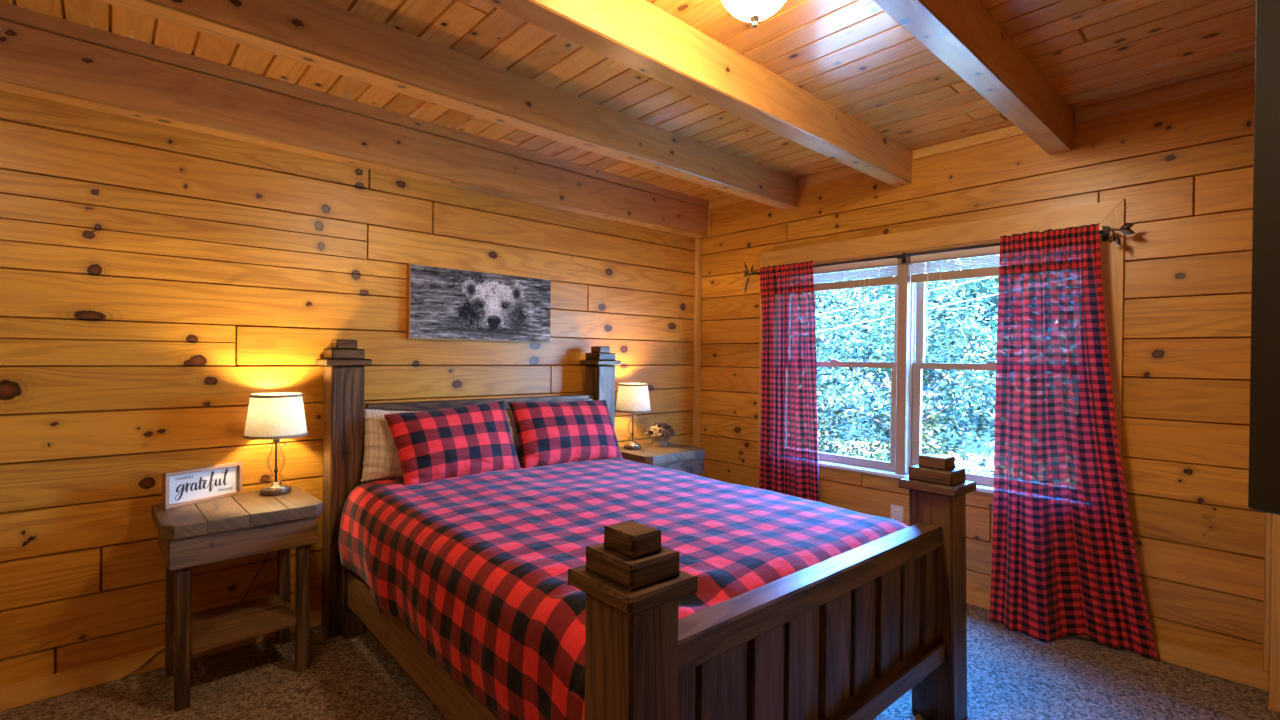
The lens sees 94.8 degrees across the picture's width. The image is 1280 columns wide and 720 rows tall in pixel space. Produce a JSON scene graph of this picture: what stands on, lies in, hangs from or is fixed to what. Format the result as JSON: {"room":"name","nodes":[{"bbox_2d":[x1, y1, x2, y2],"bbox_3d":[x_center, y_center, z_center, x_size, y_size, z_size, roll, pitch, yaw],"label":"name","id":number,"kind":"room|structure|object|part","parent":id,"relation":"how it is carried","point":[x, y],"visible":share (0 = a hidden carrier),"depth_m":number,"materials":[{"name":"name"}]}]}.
{"room":"cabin bedroom","nodes":[
{"label":"cabin bedroom","id":0,"kind":"room"},
{"bbox_2d":[0,91,694,687],"bbox_3d":[-1.317,-0.007,3.114,4.933,2.555,0.150,0,0,-42],"label":"wall","id":1,"kind":"structure","parent":0,"point":[155,279],"depth_m":2.50,"materials":[{"name":"brown wood"}]},
{"bbox_2d":[0,607,321,710],"bbox_3d":[-1.293,1.231,3.042,4.683,0.081,0.020,0,0,-42],"label":"baseboard","id":2,"kind":"structure","parent":1,"relation":"attached to","point":[35,690],"depth_m":2.28,"materials":[{"name":"brown wood"}]},
{"bbox_2d":[0,1,708,237],"bbox_3d":[-1.241,-1.098,2.992,4.671,0.278,0.117,0,0,-42],"label":"ceiling beam","id":3,"kind":"structure","parent":1,"relation":"attached to","point":[43,56],"depth_m":2.62,"materials":[{"name":"brown wood"}]},
{"bbox_2d":[407,264,550,342],"bbox_3d":[-0.887,-0.305,3.371,0.876,0.391,0.036,0,0,-42],"label":"wall picture","id":4,"kind":"object","parent":1,"relation":"attached to","point":[443,303],"visible":1,"depth_m":3.31,"materials":[{"name":"grey wood"}]},
{"bbox_2d":[693,237,701,446],"bbox_3d":[0.445,0.126,4.585,0.044,2.152,0.039,0,0,-42],"label":"trim","id":5,"kind":"structure","parent":1,"relation":"attached to","point":[698,241],"depth_m":4.57,"materials":[{"name":"brown wood"}]},
{"bbox_2d":[0,0,1255,200],"bbox_3d":[0.208,-1.310,1.442,4.933,0.200,4.784,0,0,-42],"label":"ceiling","id":6,"kind":"structure","parent":0,"point":[853,56],"depth_m":2.36,"materials":[{"name":"brown wood"}]},
{"bbox_2d":[97,0,796,209],"bbox_3d":[-0.712,-1.133,2.421,4.687,0.194,0.105,0,0,-42],"label":"ceiling beam","id":7,"kind":"structure","parent":6,"relation":"attached to","point":[320,34],"depth_m":2.33,"materials":[{"name":"brown wood"}]},
{"bbox_2d":[480,0,911,186],"bbox_3d":[-0.201,-1.125,1.857,4.687,0.192,0.104,0,0,-42],"label":"ceiling beam","id":8,"kind":"structure","parent":6,"relation":"attached to","point":[639,35],"depth_m":2.23,"materials":[{"name":"brown wood"}]},
{"bbox_2d":[722,0,784,27],"bbox_3d":[0.325,-1.073,1.659,0.270,0.273,0.270,0,0,-42],"label":"ceiling light","id":9,"kind":"object","parent":6,"relation":"attached to","point":[753,11],"visible":1,"depth_m":1.65,"materials":[{"name":"white glass"}]},
{"bbox_2d":[873,0,1072,154],"bbox_3d":[0.313,-1.115,1.290,4.687,0.195,0.098,0,0,-42],"label":"ceiling beam","id":10,"kind":"structure","parent":6,"relation":"attached to","point":[963,34],"depth_m":2.10,"materials":[{"name":"brown wood"}]},
{"bbox_2d":[0,603,1279,719],"bbox_3d":[0.202,1.355,1.429,4.933,0.120,4.716,0,0,-42],"label":"floor","id":11,"kind":"structure","parent":0,"point":[1012,675],"depth_m":2.30,"materials":[{"name":"carpet"}]},
{"bbox_2d":[152,487,322,711],"bbox_3d":[-1.644,0.929,2.406,0.524,0.684,0.451,0,0,-43],"label":"nightstand","id":12,"kind":"object","parent":11,"relation":"on","point":[250,523],"visible":1,"depth_m":2.32,"materials":[{"name":"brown wood"}]},
{"bbox_3d":[-1.891,0.952,2.383,0.045,0.632,0.045,0,0,-43],"label":"leg","id":13,"kind":"part","parent":12,"relation":"part of","materials":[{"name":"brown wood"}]},
{"bbox_3d":[-1.673,0.955,2.152,0.045,0.632,0.045,0,0,-43],"label":"leg","id":14,"kind":"part","parent":12,"relation":"part of","materials":[{"name":"brown wood"}]},
{"bbox_2d":[162,461,242,508],"bbox_3d":[-1.807,0.514,2.440,0.026,0.141,0.294,1,0,24],"label":"framed sign","id":15,"kind":"object","parent":12,"relation":"on","point":[206,483],"visible":1,"depth_m":2.43,"materials":[{"name":"white wood"}]},
{"bbox_3d":[-1.808,0.514,2.441,0.004,0.113,0.266,1,0,24],"label":"panel","id":16,"kind":"part","parent":15,"relation":"part of","materials":[{"name":"white wood"}]},
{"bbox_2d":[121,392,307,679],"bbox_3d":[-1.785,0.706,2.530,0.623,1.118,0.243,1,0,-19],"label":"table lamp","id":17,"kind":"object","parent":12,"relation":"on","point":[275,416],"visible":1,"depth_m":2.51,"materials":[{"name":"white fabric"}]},
{"bbox_3d":[-1.851,0.920,2.511,0.537,0.689,0.080,0,0,-37],"label":"power cord","id":18,"kind":"part","parent":17,"relation":"part of","materials":[{"name":"black plastic"}]},
{"bbox_3d":[-1.600,0.241,2.590,0.238,0.174,0.238,1,0,25],"label":"lamp shade","id":19,"kind":"part","parent":17,"relation":"part of","materials":[{"name":"fabric"}]},
{"bbox_3d":[-1.602,0.449,2.591,0.018,0.175,0.018,1,0,25],"label":"rod","id":20,"kind":"part","parent":17,"relation":"part of","materials":[{"name":"brown metal"}]},
{"bbox_2d":[191,593,296,653],"bbox_3d":[-1.640,1.065,2.402,0.346,0.032,0.341,0,0,-43],"label":"shelf","id":21,"kind":"object","parent":12,"relation":"attached to","point":[216,627],"depth_m":2.37,"materials":[{"name":"brown wood"}]},
{"bbox_3d":[-1.606,0.954,2.652,0.045,0.632,0.045,0,0,-43],"label":"leg","id":22,"kind":"part","parent":12,"relation":"part of","materials":[{"name":"brown wood"}]},
{"bbox_3d":[-1.389,0.957,2.422,0.045,0.632,0.045,0,0,-43],"label":"leg","id":23,"kind":"part","parent":12,"relation":"part of","materials":[{"name":"brown wood"}]},
{"bbox_2d":[316,339,976,719],"bbox_3d":[-0.139,0.603,2.484,1.724,1.367,2.334,0,0,-41],"label":"frame","id":24,"kind":"object","parent":11,"relation":"on","point":[844,636],"visible":0.7,"depth_m":1.71,"materials":[{"name":"brown wood"}]},
{"bbox_3d":[-1.407,0.649,2.787,0.142,1.245,0.155,0,0,-41],"label":"post","id":25,"kind":"part","parent":24,"relation":"part of","materials":[{"name":"brown wood"}]},
{"bbox_3d":[-0.703,1.050,2.001,0.050,0.165,1.965,0,0,-41],"label":"rail","id":26,"kind":"part","parent":24,"relation":"part of","materials":[{"name":"brown wood"}]},
{"bbox_3d":[-0.819,0.595,3.298,1.360,0.760,0.050,0,0,-41],"label":"headboard panel","id":27,"kind":"part","parent":24,"relation":"part of","materials":[{"name":"brown wood"}]},
{"bbox_3d":[-0.262,0.656,3.786,0.138,1.245,0.148,0,0,-41],"label":"post","id":28,"kind":"part","parent":24,"relation":"part of","materials":[{"name":"brown wood"}]},
{"bbox_3d":[-0.021,0.877,1.190,0.130,0.833,0.150,0,0,-41],"label":"post","id":29,"kind":"part","parent":24,"relation":"part of","materials":[{"name":"brown wood"}]},
{"bbox_3d":[0.544,0.617,1.665,1.342,0.072,0.082,0,0,-41],"label":"footboard rail","id":30,"kind":"part","parent":24,"relation":"part of","materials":[{"name":"brown wood"}]},
{"bbox_3d":[0.542,1.026,1.664,1.342,0.073,0.089,0,0,-41],"label":"footboard rail","id":31,"kind":"part","parent":24,"relation":"part of","materials":[{"name":"brown wood"}]},
{"bbox_3d":[1.089,0.885,2.149,0.176,0.833,0.150,0,0,-41],"label":"post","id":32,"kind":"part","parent":24,"relation":"part of","materials":[{"name":"brown wood"}]},
{"bbox_3d":[-0.159,0.809,2.473,1.372,0.355,1.945,0,0,-41],"label":"mattress","id":33,"kind":"object","parent":24,"relation":"on","visible":0},
{"bbox_2d":[338,458,908,719],"bbox_3d":[-0.126,0.822,2.448,1.594,0.518,1.972,0,0,-41],"label":"comforter","id":34,"kind":"object","parent":33,"relation":"on","point":[476,566],"visible":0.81,"depth_m":1.97,"materials":[{"name":"red fabric"}]},
{"bbox_2d":[361,409,420,481],"bbox_3d":[-1.065,0.419,2.948,0.643,0.375,0.168,0,0,-38],"label":"pillow","id":35,"kind":"object","parent":34,"relation":"on","point":[381,461],"visible":0.2,"depth_m":2.77,"materials":[{"name":"beige fabric"}]},
{"bbox_2d":[384,400,520,484],"bbox_3d":[-0.913,0.398,2.919,0.646,0.368,0.242,0,0,-41],"label":"pillow","id":36,"kind":"object","parent":34,"relation":"on","point":[433,445],"visible":0.98,"depth_m":2.83,"materials":[{"name":"red fabric"}]},
{"bbox_2d":[506,399,591,462],"bbox_3d":[-0.527,0.430,3.399,0.736,0.377,0.161,0,0,-43],"label":"pillow","id":37,"kind":"object","parent":34,"relation":"on","point":[511,422],"visible":0.02,"depth_m":3.21,"materials":[{"name":"white fabric"}]},
{"bbox_2d":[508,400,622,467],"bbox_3d":[-0.410,0.406,3.344,0.658,0.349,0.249,0,0,-38],"label":"pillow","id":38,"kind":"object","parent":34,"relation":"on","point":[548,433],"visible":1,"depth_m":3.24,"materials":[{"name":"red fabric"}]},
{"bbox_2d":[619,442,704,475],"bbox_3d":[0.111,0.940,3.966,0.544,0.684,0.444,0,0,-41],"label":"nightstand","id":39,"kind":"object","parent":11,"relation":"on","point":[685,458],"visible":0.35,"depth_m":3.84,"materials":[{"name":"brown wood"}]},
{"bbox_2d":[615,383,650,449],"bbox_3d":[-0.047,0.377,3.952,0.242,0.438,0.242,1,0,25],"label":"table lamp","id":40,"kind":"object","parent":39,"relation":"on","point":[632,398],"visible":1,"depth_m":3.87,"materials":[{"name":"white fabric"}]},
{"bbox_3d":[-0.048,0.459,3.953,0.018,0.175,0.018,1,0,25],"label":"rod","id":41,"kind":"part","parent":40,"relation":"part of","materials":[{"name":"brown metal"}]},
{"bbox_3d":[-0.046,0.251,3.952,0.238,0.174,0.238,1,0,25],"label":"lamp shade","id":42,"kind":"part","parent":40,"relation":"part of","materials":[{"name":"fabric"}]},
{"bbox_2d":[643,421,675,446],"bbox_3d":[0.147,0.512,4.104,0.232,0.170,0.235,0,0,-42],"label":"dried arrangement","id":43,"kind":"object","parent":39,"relation":"on","point":[660,437],"visible":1,"depth_m":4.05,"materials":[{"name":"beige plant"}]},
{"bbox_3d":[0.110,0.487,4.059,0.075,0.085,0.070,1,0,23],"label":"flower","id":44,"kind":"part","parent":43,"relation":"part of","materials":[{"name":"beige plant"}]},
{"bbox_3d":[0.117,0.506,4.028,0.086,0.071,0.082,0,0,-42],"label":"flower","id":45,"kind":"part","parent":43,"relation":"part of","materials":[{"name":"beige plant"}]},
{"bbox_3d":[0.149,0.500,4.034,0.068,0.075,0.077,0,0,-42],"label":"flower","id":46,"kind":"part","parent":43,"relation":"part of","materials":[{"name":"brown plant"}]},
{"bbox_3d":[0.194,0.508,4.040,0.073,0.071,0.082,1,0,-6],"label":"flower","id":47,"kind":"part","parent":43,"relation":"part of","materials":[{"name":"brown plant"}]},
{"bbox_2d":[649,434,670,446],"bbox_3d":[0.139,0.558,4.103,0.154,0.078,0.154,0,0,-42],"label":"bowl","id":48,"kind":"object","parent":39,"relation":"on","point":[658,440],"depth_m":4.05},
{"bbox_2d":[700,80,1264,668],"bbox_3d":[1.981,0.029,3.037,0.150,2.555,4.696,0,0,-42],"label":"wall","id":49,"kind":"structure","parent":0,"point":[1182,168],"depth_m":2.61,"materials":[{"name":"brown wood"}]},
{"bbox_2d":[708,201,710,236],"bbox_3d":[0.500,-1.085,4.558,0.016,0.265,0.124,0,0,-42],"label":"trim","id":50,"kind":"structure","parent":49,"relation":"attached to","point":[709,208],"depth_m":4.51,"materials":[{"name":"brown wood"}]},
{"bbox_2d":[710,195,748,207],"bbox_3d":[0.757,-1.189,4.277,0.016,0.058,0.655,0,0,-42],"label":"trim","id":51,"kind":"structure","parent":49,"relation":"attached to","point":[731,199],"depth_m":4.40,"materials":[{"name":"brown wood"}]},
{"bbox_2d":[798,166,862,187],"bbox_3d":[1.274,-1.181,3.708,0.016,0.058,0.637,0,0,-42],"label":"trim","id":52,"kind":"structure","parent":49,"relation":"attached to","point":[845,171],"depth_m":3.77,"materials":[{"name":"brown wood"}]},
{"bbox_2d":[891,504,902,522],"bbox_3d":[1.502,0.909,3.442,0.012,0.116,0.072,0,0,-42],"label":"electrical outlet","id":53,"kind":"object","parent":49,"relation":"attached to","point":[896,511],"visible":0.75,"depth_m":3.44,"materials":[{"name":"white plastic"}]},
{"bbox_2d":[743,223,1134,291],"bbox_3d":[1.474,-0.567,3.383,0.106,0.225,2.134,0,0,-42],"label":"curtain rod","id":54,"kind":"object","parent":49,"relation":"attached to","point":[1125,229],"visible":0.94,"depth_m":3.13,"materials":[{"name":"brown metal"}]},
{"bbox_2d":[759,260,819,501],"bbox_3d":[0.989,0.318,3.885,0.105,1.907,0.483,0,0,-42],"label":"curtain","id":55,"kind":"object","parent":54,"relation":"hanging from","point":[789,459],"visible":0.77,"depth_m":3.87,"materials":[{"name":"red fabric"}]},
{"bbox_3d":[1.442,-0.589,3.368,0.015,0.015,1.955,0,0,-42],"label":"rod","id":56,"kind":"part","parent":54,"relation":"part of","materials":[{"name":"brown metal"}]},
{"bbox_2d":[989,223,1157,660],"bbox_3d":[1.984,0.340,2.713,0.631,1.921,0.183,1,0,42],"label":"curtain","id":57,"kind":"object","parent":54,"relation":"hanging from","point":[1065,563],"visible":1,"depth_m":2.76,"materials":[{"name":"red fabric"}]},
{"bbox_2d":[758,199,1124,492],"bbox_3d":[1.573,-0.021,3.465,0.180,1.442,2.002,0,0,-42],"label":"window","id":58,"kind":"structure","parent":49,"relation":"in","point":[908,364],"depth_m":3.40,"materials":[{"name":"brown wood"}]},
{"bbox_2d":[813,255,897,307],"bbox_3d":[1.235,-0.326,3.774,0.037,0.592,0.840,0,0,-42],"label":"window blind","id":59,"kind":"object","parent":58,"relation":"attached to","point":[884,281],"visible":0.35,"depth_m":3.64,"materials":[{"name":"beige plastic"}]},
{"bbox_3d":[1.240,-0.474,3.776,0.026,0.048,0.834,0,0,-42],"label":"rail","id":60,"kind":"part","parent":59,"relation":"part of","materials":[{"name":"brown wood"}]},
{"bbox_3d":[1.364,-0.458,3.614,0.002,0.220,0.032,0,0,-42],"label":"pull cord","id":61,"kind":"part","parent":59,"relation":"part of","materials":[{"name":"white plastic"}]},
{"bbox_3d":[1.261,0.336,3.806,0.030,0.652,0.830,0,0,-42],"label":"sash","id":62,"kind":"part","parent":58,"relation":"part of","materials":[{"name":"white wood"}]},
{"bbox_3d":[1.293,-0.291,3.825,0.030,0.668,0.830,0,0,-42],"label":"sash","id":63,"kind":"part","parent":58,"relation":"part of","materials":[{"name":"white wood"}]},
{"bbox_3d":[1.565,0.677,3.469,0.180,0.020,1.810,0,0,-42],"label":"sill","id":64,"kind":"part","parent":58,"relation":"part of","materials":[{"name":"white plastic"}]},
{"bbox_3d":[1.907,-0.281,3.148,0.030,0.668,0.834,0,0,-42],"label":"sash","id":65,"kind":"part","parent":58,"relation":"part of","materials":[{"name":"white wood"}]},
{"bbox_3d":[1.875,0.346,3.129,0.030,0.652,0.834,0,0,-42],"label":"sash","id":66,"kind":"part","parent":58,"relation":"part of","materials":[{"name":"white wood"}]},
{"bbox_2d":[911,242,999,355],"bbox_3d":[1.850,-0.316,3.095,0.037,0.592,0.844,0,0,-42],"label":"window blind","id":67,"kind":"object","parent":58,"relation":"attached to","point":[927,277],"visible":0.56,"depth_m":3.22,"materials":[{"name":"beige plastic"}]},
{"bbox_3d":[1.855,-0.464,3.098,0.026,0.048,0.838,0,0,-42],"label":"rail","id":68,"kind":"part","parent":67,"relation":"part of","materials":[{"name":"brown wood"}]},
{"bbox_2d":[913,125,1024,159],"bbox_3d":[1.788,-1.172,3.141,0.016,0.058,0.645,0,0,-42],"label":"trim","id":69,"kind":"structure","parent":49,"relation":"attached to","point":[1010,131],"depth_m":3.16,"materials":[{"name":"brown wood"}]},
{"bbox_2d":[966,588,1267,691],"bbox_3d":[1.493,1.260,3.443,0.020,0.079,3.128,0,0,-42],"label":"baseboard","id":70,"kind":"structure","parent":49,"relation":"attached to","point":[1237,672],"depth_m":2.47,"materials":[{"name":"brown wood"}]},
{"bbox_2d":[1075,65,1254,121],"bbox_3d":[2.317,-1.164,2.557,0.016,0.058,0.700,0,0,-42],"label":"trim","id":71,"kind":"structure","parent":49,"relation":"attached to","point":[1245,74],"depth_m":2.56,"materials":[{"name":"brown wood"}]},
{"bbox_2d":[1263,512,1270,671],"bbox_3d":[2.508,0.023,2.332,0.022,2.425,0.028,0,0,-42],"label":"trim","id":72,"kind":"structure","parent":49,"relation":"attached to","point":[1267,515],"depth_m":2.33,"materials":[{"name":"brown wood"}]},
{"bbox_3d":[2.234,0.066,1.096,2.083,2.505,1.320,0,0,-42],"label":"wall","id":73,"kind":"structure","parent":0,"visible":0},
{"bbox_2d":[1248,0,1279,514],"bbox_3d":[1.221,-0.159,0.266,0.492,0.705,1.220,0,0,-23],"label":"television","id":74,"kind":"object","parent":73,"relation":"attached to","point":[1264,424],"visible":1,"depth_m":0.72,"materials":[{"name":"black metal"}]},
{"bbox_3d":[1.014,-0.161,0.177,0.035,0.705,1.220,0,0,-23],"label":"casing","id":75,"kind":"part","parent":74,"relation":"part of","materials":[{"name":"black plastic"}]},
{"bbox_2d":[1268,514,1279,712],"bbox_3d":[2.419,0.063,2.200,0.060,2.505,0.068,0,0,-42],"label":"trim","id":76,"kind":"structure","parent":73,"relation":"attached to","point":[1274,611],"depth_m":2.20,"materials":[{"name":"brown wood"}]},
{"label":"outside","id":77,"kind":"structure","parent":0,"visible":0},
{"bbox_2d":[818,371,995,475],"bbox_3d":[9.826,1.717,17.038,30.000,1.930,44.000,0,0,-42],"label":"ground","id":78,"kind":"structure","parent":77,"point":[984,445],"depth_m":13.99,"materials":[{"name":"green plant"}]},
{"bbox_2d":[816,292,876,457],"bbox_3d":[2.648,0.541,10.994,3.562,3.482,3.281,0,0,-42],"label":"tree","id":79,"kind":"object","parent":78,"relation":"on","point":[823,382],"visible":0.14,"depth_m":10.62,"materials":[{"name":"green plant"}]},
{"bbox_2d":[814,268,891,441],"bbox_3d":[4.221,-0.491,14.297,5.056,5.101,5.431,1,0,-1],"label":"tree","id":80,"kind":"object","parent":78,"relation":"on","point":[825,294],"visible":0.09,"depth_m":13.65,"materials":[{"name":"green plant"}]},
{"bbox_2d":[816,270,889,411],"bbox_3d":[5.641,-1.493,20.076,6.624,6.548,7.052,1,0,8],"label":"tree","id":81,"kind":"object","parent":78,"relation":"on","point":[854,270],"visible":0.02,"depth_m":18.61,"materials":[{"name":"green plant"}]},
{"bbox_2d":[817,270,997,472],"bbox_3d":[4.338,0.409,9.585,3.537,3.768,3.244,1,0,13],"label":"tree","id":82,"kind":"object","parent":78,"relation":"on","point":[928,396],"visible":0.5,"depth_m":9.24,"materials":[{"name":"green plant"}]},
{"bbox_2d":[818,257,998,453],"bbox_3d":[6.168,-0.695,12.576,5.144,5.544,4.796,0,0,-29],"label":"tree","id":83,"kind":"object","parent":78,"relation":"on","point":[888,287],"visible":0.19,"depth_m":12.25,"materials":[{"name":"green plant"}]},
{"bbox_2d":[820,258,996,424],"bbox_3d":[8.363,-1.302,17.457,7.054,6.237,6.791,1,0,26],"label":"tree","id":84,"kind":"object","parent":78,"relation":"on","point":[857,291],"visible":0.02,"depth_m":17.12,"materials":[{"name":"green plant"}]},
{"bbox_2d":[926,255,998,429],"bbox_3d":[10.441,-1.409,14.584,7.093,6.528,7.188,1,0,6],"label":"tree","id":85,"kind":"object","parent":78,"relation":"on","point":[994,255],"visible":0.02,"depth_m":15.38,"materials":[{"name":"green plant"}]},
{"bbox_2d":[928,255,998,439],"bbox_3d":[7.805,-0.600,10.632,5.306,5.454,5.121,0,0,-23],"label":"tree","id":86,"kind":"object","parent":78,"relation":"on","point":[986,282],"visible":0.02,"depth_m":10.67,"materials":[{"name":"green plant"}]},
{"bbox_2d":[931,305,997,475],"bbox_3d":[5.505,0.449,7.677,3.585,3.781,3.156,0,0,-42],"label":"tree","id":87,"kind":"object","parent":78,"relation":"on","point":[992,380],"visible":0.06,"depth_m":7.96,"materials":[{"name":"green plant"}]},
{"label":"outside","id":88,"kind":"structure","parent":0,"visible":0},
{"bbox_2d":[816,276,995,315],"bbox_3d":[2.950,-0.758,8.065,0.011,1.131,7.602,0,0,-42],"label":"overhead cable","id":89,"kind":"object","parent":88,"point":[994,276],"visible":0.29,"depth_m":7.35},
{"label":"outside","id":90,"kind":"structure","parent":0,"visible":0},
{"bbox_2d":[816,294,997,331],"bbox_3d":[2.947,-0.523,8.066,0.011,1.221,7.602,0,0,-42],"label":"overhead cable","id":91,"kind":"object","parent":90,"point":[994,294],"visible":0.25,"depth_m":7.35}
]}

